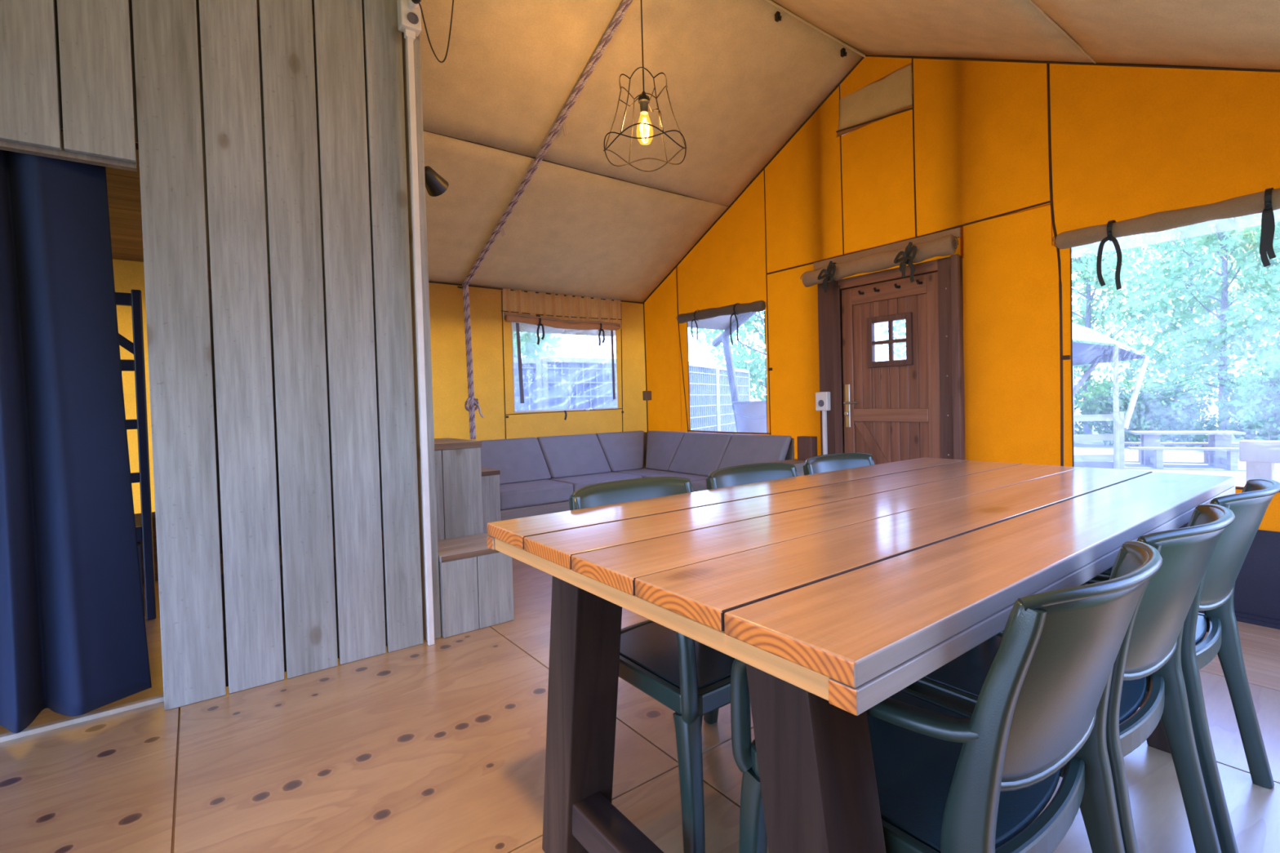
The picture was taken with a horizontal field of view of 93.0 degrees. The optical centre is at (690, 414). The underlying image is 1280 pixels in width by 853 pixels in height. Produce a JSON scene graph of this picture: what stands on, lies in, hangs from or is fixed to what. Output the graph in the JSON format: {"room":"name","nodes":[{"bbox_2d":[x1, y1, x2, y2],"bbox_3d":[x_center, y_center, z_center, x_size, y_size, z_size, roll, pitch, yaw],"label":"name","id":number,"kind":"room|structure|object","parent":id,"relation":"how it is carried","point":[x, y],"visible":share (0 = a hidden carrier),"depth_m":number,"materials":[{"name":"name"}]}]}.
{"room":"tent interior","nodes":[
{"label":"tent interior","id":0,"kind":"room"},
{"bbox_2d":[0,0,440,742],"bbox_3d":[-3.502,-0.506,2.439,4.012,3.250,2.360,-3,2,-39],"label":"wall","id":1,"kind":"structure","parent":0,"point":[262,193],"depth_m":2.40,"materials":[{"name":"grey wood"}]},
{"bbox_2d":[0,149,151,733],"bbox_3d":[-2.510,0.073,1.873,1.188,2.026,0.178,-3,2,-39],"label":"curtain","id":2,"kind":"object","parent":1,"relation":"hanging from","point":[73,638],"visible":0.97,"depth_m":2.11,"materials":[{"name":"blue fabric"}]},
{"bbox_2d":[396,0,434,645],"bbox_3d":[-1.204,-0.397,2.710,0.084,2.899,0.111,-3,2,-39],"label":"pole","id":3,"kind":"object","parent":1,"relation":"attached to","point":[409,14],"visible":0.94,"depth_m":2.72,"materials":[{"name":"white plastic"}]},
{"bbox_2d":[406,0,417,10],"bbox_3d":[-1.231,-1.810,2.674,0.048,0.048,0.012,-3,2,-39],"label":"socket","id":4,"kind":"object","parent":3,"relation":"attached to","point":[409,7],"depth_m":2.66,"materials":[{"name":"white plastic"}]},
{"bbox_2d":[407,12,418,24],"bbox_3d":[-1.229,-1.750,2.675,0.048,0.048,0.012,-3,2,-39],"label":"socket","id":5,"kind":"object","parent":3,"relation":"attached to","point":[412,17],"depth_m":2.67,"materials":[{"name":"white plastic"}]},
{"bbox_2d":[411,0,453,62],"bbox_3d":[-1.204,-1.909,2.833,0.050,0.430,0.470,-2,1,-3],"label":"power cord","id":6,"kind":"object","parent":3,"relation":"attached to","point":[416,2],"visible":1,"depth_m":2.85,"materials":[{"name":"black plastic"}]},
{"bbox_2d":[424,165,448,196],"bbox_3d":[-1.252,-1.135,2.938,0.112,0.139,0.148,-1,1,7],"label":"wall spotlight","id":7,"kind":"object","parent":1,"relation":"attached to","point":[436,185],"visible":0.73,"depth_m":2.93,"materials":[{"name":"black metal"}]},
{"bbox_2d":[112,258,647,513],"bbox_3d":[-3.144,-0.001,4.264,6.942,2.139,0.053,-3,2,-39],"label":"wall","id":8,"kind":"structure","parent":0,"point":[491,335],"depth_m":5.40,"materials":[{"name":"yellow fabric"}]},
{"bbox_2d":[511,321,617,412],"bbox_3d":[-1.202,-0.459,5.897,1.145,0.860,0.053,-3,2,-39],"label":"window","id":9,"kind":"structure","parent":8,"relation":"in","point":[544,403],"depth_m":5.76,"materials":[{"name":"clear plastic"}]},
{"bbox_2d":[503,311,620,346],"bbox_3d":[-1.196,-0.794,5.804,1.231,0.281,0.100,-3,2,-39],"label":"window blind","id":10,"kind":"object","parent":9,"relation":"attached to","point":[537,320],"visible":1,"depth_m":5.74,"materials":[{"name":"beige fabric"}]},
{"bbox_2d":[0,557,1279,852],"bbox_3d":[-1.318,1.150,2.177,7.042,0.160,5.686,-3,2,-39],"label":"floor","id":11,"kind":"structure","parent":0,"point":[440,747],"depth_m":1.84,"materials":[{"name":"brown wood"}]},
{"bbox_2d":[115,288,158,620],"bbox_3d":[-3.576,0.232,3.243,1.045,1.739,0.990,-3,2,-39],"label":"ladder","id":12,"kind":"object","parent":11,"relation":"on","point":[145,522],"visible":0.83,"depth_m":3.18,"materials":[{"name":"black metal"}]},
{"bbox_2d":[434,437,483,540],"bbox_3d":[-1.448,0.597,3.437,0.350,0.892,0.560,-3,2,-39],"label":"wooden cabinet","id":13,"kind":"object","parent":11,"relation":"on","point":[458,473],"depth_m":3.25,"materials":[{"name":"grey wood"}]},
{"bbox_2d":[437,533,514,638],"bbox_3d":[-1.143,0.851,3.082,0.348,0.385,0.371,-3,2,-39],"label":"step","id":14,"kind":"structure","parent":11,"relation":"on","point":[476,587],"depth_m":2.94,"materials":[{"name":"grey wood"}]},
{"bbox_2d":[480,431,817,533],"bbox_3d":[-0.581,0.597,4.843,2.208,0.784,2.325,-3,2,-39],"label":"sofa","id":15,"kind":"object","parent":11,"relation":"on","point":[806,445],"visible":0.16,"depth_m":4.63,"materials":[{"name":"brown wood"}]},
{"bbox_2d":[499,479,573,510],"bbox_3d":[-1.446,0.650,5.087,0.629,0.137,0.774,-3,2,-39],"label":"seat cushion","id":16,"kind":"object","parent":15,"relation":"on","point":[536,492],"visible":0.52,"depth_m":4.82,"materials":[{"name":"grey fabric"}]},
{"bbox_2d":[480,437,551,484],"bbox_3d":[-1.582,0.399,5.266,0.644,0.357,0.333,-3,2,-39],"label":"cushion","id":17,"kind":"object","parent":16,"relation":"on","point":[517,460],"visible":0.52,"depth_m":5.27,"materials":[{"name":"grey fabric"}]},
{"bbox_2d":[547,471,641,492],"bbox_3d":[-0.934,0.627,5.507,0.684,0.137,0.774,-3,2,-39],"label":"seat cushion","id":18,"kind":"object","parent":15,"relation":"on","point":[580,482],"visible":0.33,"depth_m":5.30,"materials":[{"name":"grey fabric"}]},
{"bbox_2d":[536,433,610,478],"bbox_3d":[-1.091,0.377,5.669,0.614,0.357,0.333,-3,2,-39],"label":"cushion","id":19,"kind":"object","parent":18,"relation":"on","point":[577,455],"visible":0.86,"depth_m":5.62,"materials":[{"name":"grey fabric"}]},
{"bbox_2d":[610,464,675,477],"bbox_3d":[-0.440,0.605,5.912,0.584,0.137,0.774,-3,2,-39],"label":"seat cushion","id":20,"kind":"object","parent":15,"relation":"on","point":[643,472],"visible":0.15,"depth_m":5.70,"materials":[{"name":"grey fabric"}]},
{"bbox_2d":[595,431,644,471],"bbox_3d":[-0.630,0.357,6.047,0.567,0.357,0.333,-3,2,-39],"label":"cushion","id":21,"kind":"object","parent":20,"relation":"on","point":[622,451],"visible":0.8,"depth_m":5.97,"materials":[{"name":"grey fabric"}]},
{"bbox_2d":[645,430,686,471],"bbox_3d":[-0.322,0.350,5.999,0.265,0.357,0.620,-3,2,-39],"label":"cushion","id":22,"kind":"object","parent":20,"relation":"on","point":[662,446],"visible":0.84,"depth_m":5.91,"materials":[{"name":"grey fabric"}]},
{"bbox_2d":[644,471,708,481],"bbox_3d":[0.004,0.606,5.371,0.584,0.137,0.614,-3,2,-39],"label":"seat cushion","id":23,"kind":"object","parent":15,"relation":"on","point":[692,477],"visible":0.12,"depth_m":5.33,"materials":[{"name":"grey fabric"}]},
{"bbox_2d":[668,431,733,475],"bbox_3d":[0.086,0.351,5.502,0.265,0.357,0.654,-3,2,-39],"label":"cushion","id":24,"kind":"object","parent":23,"relation":"on","point":[698,453],"visible":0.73,"depth_m":5.46,"materials":[{"name":"grey fabric"}]},
{"bbox_2d":[690,480,706,492],"bbox_3d":[0.399,0.607,4.889,0.584,0.137,0.619,-3,2,-39],"label":"seat cushion","id":25,"kind":"object","parent":15,"relation":"on","point":[697,486],"visible":0.02,"depth_m":4.85,"materials":[{"name":"grey fabric"}]},
{"bbox_2d":[718,433,791,468],"bbox_3d":[0.506,0.352,4.990,0.265,0.357,0.659,-3,2,-39],"label":"cushion","id":26,"kind":"object","parent":25,"relation":"on","point":[742,449],"visible":0.49,"depth_m":4.99,"materials":[{"name":"grey fabric"}]},
{"bbox_2d":[568,476,734,852],"bbox_3d":[-0.017,0.628,1.657,0.472,0.850,0.597,-3,2,-39],"label":"dining chair","id":27,"kind":"object","parent":11,"relation":"on","point":[691,677],"visible":0.25,"depth_m":1.43,"materials":[{"name":"green plastic"}]},
{"bbox_2d":[703,462,798,724],"bbox_3d":[0.375,0.610,1.992,0.472,0.850,0.597,-3,2,-39],"label":"dining chair","id":28,"kind":"object","parent":11,"relation":"on","point":[731,476],"visible":0.1,"depth_m":2.19,"materials":[{"name":"green plastic"}]},
{"bbox_2d":[803,453,874,475],"bbox_3d":[0.761,0.593,2.315,0.472,0.850,0.597,-3,2,-39],"label":"dining chair","id":29,"kind":"object","parent":11,"relation":"on","point":[838,461],"visible":0.09,"depth_m":2.54,"materials":[{"name":"green plastic"}]},
{"bbox_2d":[487,457,1235,852],"bbox_3d":[0.619,0.629,1.684,1.983,0.805,1.050,-3,2,-39],"label":"dining table","id":30,"kind":"object","parent":11,"relation":"on","point":[837,592],"visible":0.94,"depth_m":1.12,"materials":[{"name":"brown wood"}]},
{"bbox_2d":[730,540,1162,852],"bbox_3d":[0.440,0.630,1.052,0.472,0.850,0.597,-3,2,-39],"label":"dining chair","id":31,"kind":"object","parent":11,"relation":"on","point":[950,779],"visible":0.8,"depth_m":0.85,"materials":[{"name":"green plastic"}]},
{"bbox_2d":[906,503,1235,852],"bbox_3d":[0.812,0.613,1.350,0.472,0.850,0.597,-3,2,-39],"label":"dining chair","id":32,"kind":"object","parent":11,"relation":"on","point":[1148,660],"visible":0.48,"depth_m":1.18,"materials":[{"name":"green plastic"}]},
{"bbox_2d":[1099,478,1279,852],"bbox_3d":[1.231,0.595,1.687,0.472,0.850,0.597,-3,2,-39],"label":"dining chair","id":33,"kind":"object","parent":11,"relation":"on","point":[1214,596],"visible":0.47,"depth_m":1.44,"materials":[{"name":"green plastic"}]},
{"bbox_2d":[60,0,1279,337],"bbox_3d":[-1.614,-1.592,2.318,6.952,1.655,6.227,-3,2,-39],"label":"ceiling","id":34,"kind":"structure","parent":0,"point":[742,82],"depth_m":3.90,"materials":[{"name":"beige fabric"}]},
{"bbox_2d":[457,0,632,288],"bbox_3d":[-1.075,-1.753,4.180,0.086,1.344,2.727,-3,2,-42],"label":"rope","id":35,"kind":"object","parent":34,"relation":"hanging from","point":[623,8],"visible":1,"depth_m":3.96,"materials":[{"name":"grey fabric"}]},
{"bbox_2d":[462,284,484,439],"bbox_3d":[-1.892,-0.451,5.233,0.086,1.335,0.163,-1,2,31],"label":"rope","id":36,"kind":"object","parent":35,"relation":"hanging from","point":[473,402],"visible":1,"depth_m":5.20,"materials":[{"name":"fabric"}]},
{"bbox_2d":[562,121,569,136],"bbox_3d":[-0.825,-1.892,3.972,0.065,0.133,0.019,-3,2,-39],"label":"tab","id":37,"kind":"object","parent":35,"relation":"attached to","point":[564,122],"visible":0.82,"depth_m":3.96,"materials":[{"name":"beige fabric"}]},
{"bbox_2d":[603,0,686,172],"bbox_3d":[-0.244,-1.873,3.053,0.422,1.132,0.422,-3,2,-39],"label":"pendant lamp","id":38,"kind":"object","parent":34,"relation":"hanging from","point":[644,100],"visible":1,"depth_m":3.05,"materials":[{"name":"black metal"}]},
{"bbox_2d":[774,11,781,22],"bbox_3d":[0.543,-2.455,3.733,0.024,0.058,0.045,-3,2,-39],"label":"clip","id":39,"kind":"object","parent":34,"relation":"attached to","point":[777,15],"visible":1,"depth_m":3.73,"materials":[{"name":"black plastic"}]},
{"bbox_2d":[840,47,847,57],"bbox_3d":[1.052,-2.479,4.145,0.024,0.058,0.045,-3,2,-39],"label":"clip","id":40,"kind":"object","parent":34,"relation":"attached to","point":[843,53],"visible":1,"depth_m":4.14,"materials":[{"name":"black plastic"}]},
{"bbox_2d":[643,54,1279,624],"bbox_3d":[1.261,-0.791,4.288,0.066,3.491,5.586,-3,2,-39],"label":"wall","id":41,"kind":"structure","parent":0,"point":[1015,157],"depth_m":3.66,"materials":[{"name":"yellow fabric"}]},
{"bbox_2d":[642,391,651,400],"bbox_3d":[-0.461,-0.200,6.408,0.073,0.100,0.073,-3,2,-39],"label":"junction box","id":42,"kind":"object","parent":41,"relation":"attached to","point":[646,395],"visible":1,"depth_m":6.38,"materials":[{"name":"grey plastic"}]},
{"bbox_2d":[687,310,771,434],"bbox_3d":[0.313,-0.381,5.506,0.030,1.115,1.110,-3,2,-39],"label":"window","id":43,"kind":"structure","parent":41,"relation":"in","point":[766,433],"depth_m":5.46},
{"bbox_2d":[675,300,766,345],"bbox_3d":[0.240,-0.794,5.478,0.103,0.377,1.151,-3,2,-39],"label":"window blind","id":44,"kind":"object","parent":43,"relation":"attached to","point":[737,308],"visible":1,"depth_m":5.36,"materials":[{"name":"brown fabric"}]},
{"bbox_2d":[800,227,960,292],"bbox_3d":[1.244,-1.003,4.163,0.201,0.318,1.192,-3,2,-39],"label":"door blind","id":45,"kind":"object","parent":41,"relation":"attached to","point":[909,252],"visible":1,"depth_m":4.06,"materials":[{"name":"beige fabric"}]},
{"bbox_2d":[817,253,964,464],"bbox_3d":[1.346,-0.018,4.196,0.124,1.944,1.107,-3,2,-39],"label":"door","id":46,"kind":"structure","parent":41,"relation":"in","point":[912,407],"depth_m":4.12,"materials":[{"name":"brown wood"}]},
{"bbox_2d":[815,391,831,454],"bbox_3d":[1.008,0.392,4.572,0.051,1.124,0.110,-3,2,-39],"label":"wall socket","id":47,"kind":"object","parent":46,"relation":"attached to","point":[822,398],"visible":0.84,"depth_m":4.56,"materials":[{"name":"white plastic"}]},
{"bbox_2d":[817,400,824,406],"bbox_3d":[0.982,-0.084,4.546,0.010,0.052,0.052,-3,2,-39],"label":"socket","id":48,"kind":"object","parent":47,"relation":"attached to","point":[820,402],"depth_m":4.54,"materials":[{"name":"white plastic"}]},
{"bbox_2d":[1070,247,1279,492],"bbox_3d":[2.526,-0.297,2.809,0.030,1.303,1.423,-3,2,-39],"label":"window","id":49,"kind":"structure","parent":41,"relation":"in","point":[1236,487],"depth_m":3.32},
{"bbox_2d":[1052,187,1279,289],"bbox_3d":[2.465,-0.816,2.763,0.124,0.366,1.461,-3,2,-39],"label":"window blind","id":50,"kind":"object","parent":49,"relation":"attached to","point":[1265,202],"visible":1,"depth_m":2.89,"materials":[{"name":"beige fabric"}]},
{"bbox_2d":[1080,585,1279,629],"bbox_3d":[2.398,0.947,2.973,0.015,0.020,2.105,-3,2,-39],"label":"baseboard","id":51,"kind":"structure","parent":41,"relation":"attached to","point":[1264,624],"depth_m":2.75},
{"label":"outside","id":52,"kind":"structure","parent":0,"visible":0},
{"bbox_2d":[1073,402,1279,486],"bbox_3d":[16.894,0.731,26.781,120.000,0.100,120.000,-3,2,-39],"label":"ground","id":53,"kind":"structure","parent":52,"point":[1192,462],"depth_m":14.76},
{"bbox_2d":[513,357,542,410],"bbox_3d":[-2.468,0.511,6.448,1.920,2.260,0.060,-3,2,-39],"label":"fence panel","id":54,"kind":"object","parent":53,"relation":"on","point":[531,367],"visible":0.11,"depth_m":6.95,"materials":[{"name":"metal"}]},
{"bbox_2d":[512,331,562,358],"bbox_3d":[-4.493,-1.833,13.228,4.310,6.755,4.396,-3,2,-39],"label":"tree","id":55,"kind":"object","parent":53,"relation":"on","point":[528,340],"visible":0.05,"depth_m":13.55,"materials":[{"name":"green plant"}]},
{"bbox_2d":[540,356,617,409],"bbox_3d":[-0.999,0.436,7.651,1.840,2.280,0.060,-3,2,-39],"label":"fence panel","id":56,"kind":"object","parent":53,"relation":"on","point":[585,389],"visible":0.2,"depth_m":7.36,"materials":[{"name":"metal"}]},
{"bbox_2d":[688,361,719,431],"bbox_3d":[0.088,0.363,9.202,0.060,2.300,1.988,-1,1,21],"label":"fence panel","id":57,"kind":"object","parent":53,"relation":"on","point":[704,393],"visible":0.18,"depth_m":9.55,"materials":[{"name":"metal"}]},
{"bbox_2d":[689,311,766,400],"bbox_3d":[2.845,-3.099,22.088,5.127,8.504,4.771,-1,2,35],"label":"tree","id":58,"kind":"object","parent":53,"relation":"on","point":[755,374],"visible":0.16,"depth_m":22.05,"materials":[{"name":"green plant"}]},
{"bbox_2d":[717,365,750,431],"bbox_3d":[0.810,0.301,11.087,0.061,2.300,1.980,-1,1,21],"label":"fence panel","id":59,"kind":"object","parent":53,"relation":"on","point":[726,422],"visible":0.34,"depth_m":10.74,"materials":[{"name":"metal"}]},
{"bbox_2d":[880,320,906,359],"bbox_3d":[10.478,-4.141,24.590,5.639,10.085,5.343,-1,2,33],"label":"tree","id":60,"kind":"object","parent":53,"relation":"on","point":[886,331],"visible":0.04,"depth_m":25.51,"materials":[{"name":"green plant"}]},
{"bbox_2d":[1074,391,1084,443],"bbox_3d":[11.470,-0.055,20.720,1.756,2.201,3.582,-3,2,-39],"label":"hedge","id":61,"kind":"object","parent":53,"relation":"on","point":[1078,426],"visible":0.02,"depth_m":19.55,"materials":[{"name":"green plant"}]},
{"bbox_2d":[1073,412,1124,469],"bbox_3d":[8.417,0.576,13.514,1.700,1.250,1.250,-1,1,5],"label":"porch railing","id":62,"kind":"object","parent":53,"relation":"on","point":[1103,461],"visible":0.44,"depth_m":12.88,"materials":[{"name":"wood"}]},
{"bbox_2d":[1071,322,1150,469],"bbox_3d":[9.240,-1.006,16.175,4.284,4.249,9.103,-1,1,28],"label":"canopy","id":63,"kind":"object","parent":53,"relation":"on","point":[1083,353],"visible":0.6,"depth_m":13.14,"materials":[{"name":"white fabric"}]},
{"bbox_2d":[1071,234,1180,434],"bbox_3d":[14.449,-3.845,21.943,4.953,9.411,5.253,-3,2,-39],"label":"tree","id":64,"kind":"object","parent":53,"relation":"on","point":[1085,260],"visible":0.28,"depth_m":21.21,"materials":[{"name":"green plant"}]},
{"bbox_2d":[1077,375,1222,447],"bbox_3d":[13.640,-0.052,18.124,1.721,2.234,3.499,-3,2,-39],"label":"hedge","id":65,"kind":"object","parent":53,"relation":"on","point":[1165,413],"visible":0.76,"depth_m":17.66,"materials":[{"name":"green plant"}]},
{"bbox_2d":[1124,431,1245,470],"bbox_3d":[10.987,0.759,13.469,2.300,0.755,1.720,-1,1,25],"label":"picnic table","id":66,"kind":"object","parent":53,"relation":"on","point":[1219,451],"visible":0.95,"depth_m":13.11,"materials":[{"name":"wood"}]},
{"bbox_2d":[1105,219,1278,408],"bbox_3d":[21.102,-5.262,25.352,6.189,11.742,6.409,-3,2,-39],"label":"tree","id":67,"kind":"object","parent":53,"relation":"on","point":[1145,262],"visible":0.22,"depth_m":25.64,"materials":[{"name":"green plant"}]},
{"bbox_2d":[1130,208,1279,431],"bbox_3d":[17.815,-4.136,20.037,5.163,9.898,5.277,-3,2,-39],"label":"tree","id":68,"kind":"object","parent":53,"relation":"on","point":[1222,232],"visible":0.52,"depth_m":20.26,"materials":[{"name":"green plant"}]},
{"bbox_2d":[1213,374,1279,440],"bbox_3d":[15.724,-0.060,15.521,1.749,2.244,3.571,-3,2,-39],"label":"hedge","id":69,"kind":"object","parent":53,"relation":"on","point":[1233,425],"visible":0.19,"depth_m":16.36,"materials":[{"name":"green plant"}]},
{"bbox_2d":[1221,208,1279,376],"bbox_3d":[17.821,-3.816,16.619,4.898,9.430,4.626,0,2,38],"label":"tree","id":70,"kind":"object","parent":53,"relation":"on","point":[1257,277],"visible":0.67,"depth_m":17.58,"materials":[{"name":"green plant"}]},
{"bbox_2d":[1226,349,1279,440],"bbox_3d":[14.694,-0.236,13.947,1.754,2.740,3.604,-3,2,-39],"label":"hedge","id":71,"kind":"object","parent":53,"relation":"on","point":[1268,415],"visible":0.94,"depth_m":14.62,"materials":[{"name":"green plant"}]},
{"bbox_2d":[1244,213,1279,350],"bbox_3d":[22.670,-5.152,20.290,6.117,11.674,5.898,-1,1,26],"label":"tree","id":72,"kind":"object","parent":53,"relation":"on","point":[1268,300],"visible":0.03,"depth_m":22.38,"materials":[{"name":"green plant"}]},
{"bbox_3d":[2.106,1.234,4.961,1.733,0.570,7.400,-3,2,-39],"label":"deck","id":73,"kind":"object","parent":53,"relation":"on","visible":0},
{"bbox_2d":[731,400,768,432],"bbox_3d":[0.885,0.386,7.096,0.775,1.090,0.775,-3,2,-39],"label":"tub","id":74,"kind":"object","parent":73,"relation":"on","point":[750,415],"visible":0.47,"depth_m":6.80,"materials":[{"name":"white plastic"}]},
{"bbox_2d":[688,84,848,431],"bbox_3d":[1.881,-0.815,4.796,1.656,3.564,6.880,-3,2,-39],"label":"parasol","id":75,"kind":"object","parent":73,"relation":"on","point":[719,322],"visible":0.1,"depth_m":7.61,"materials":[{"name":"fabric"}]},
{"bbox_2d":[1239,440,1279,481],"bbox_3d":[4.096,0.552,3.114,0.120,0.775,1.890,-3,2,-39],"label":"deck railing","id":76,"kind":"object","parent":73,"relation":"on","point":[1260,457],"visible":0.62,"depth_m":3.73,"materials":[{"name":"wood"}]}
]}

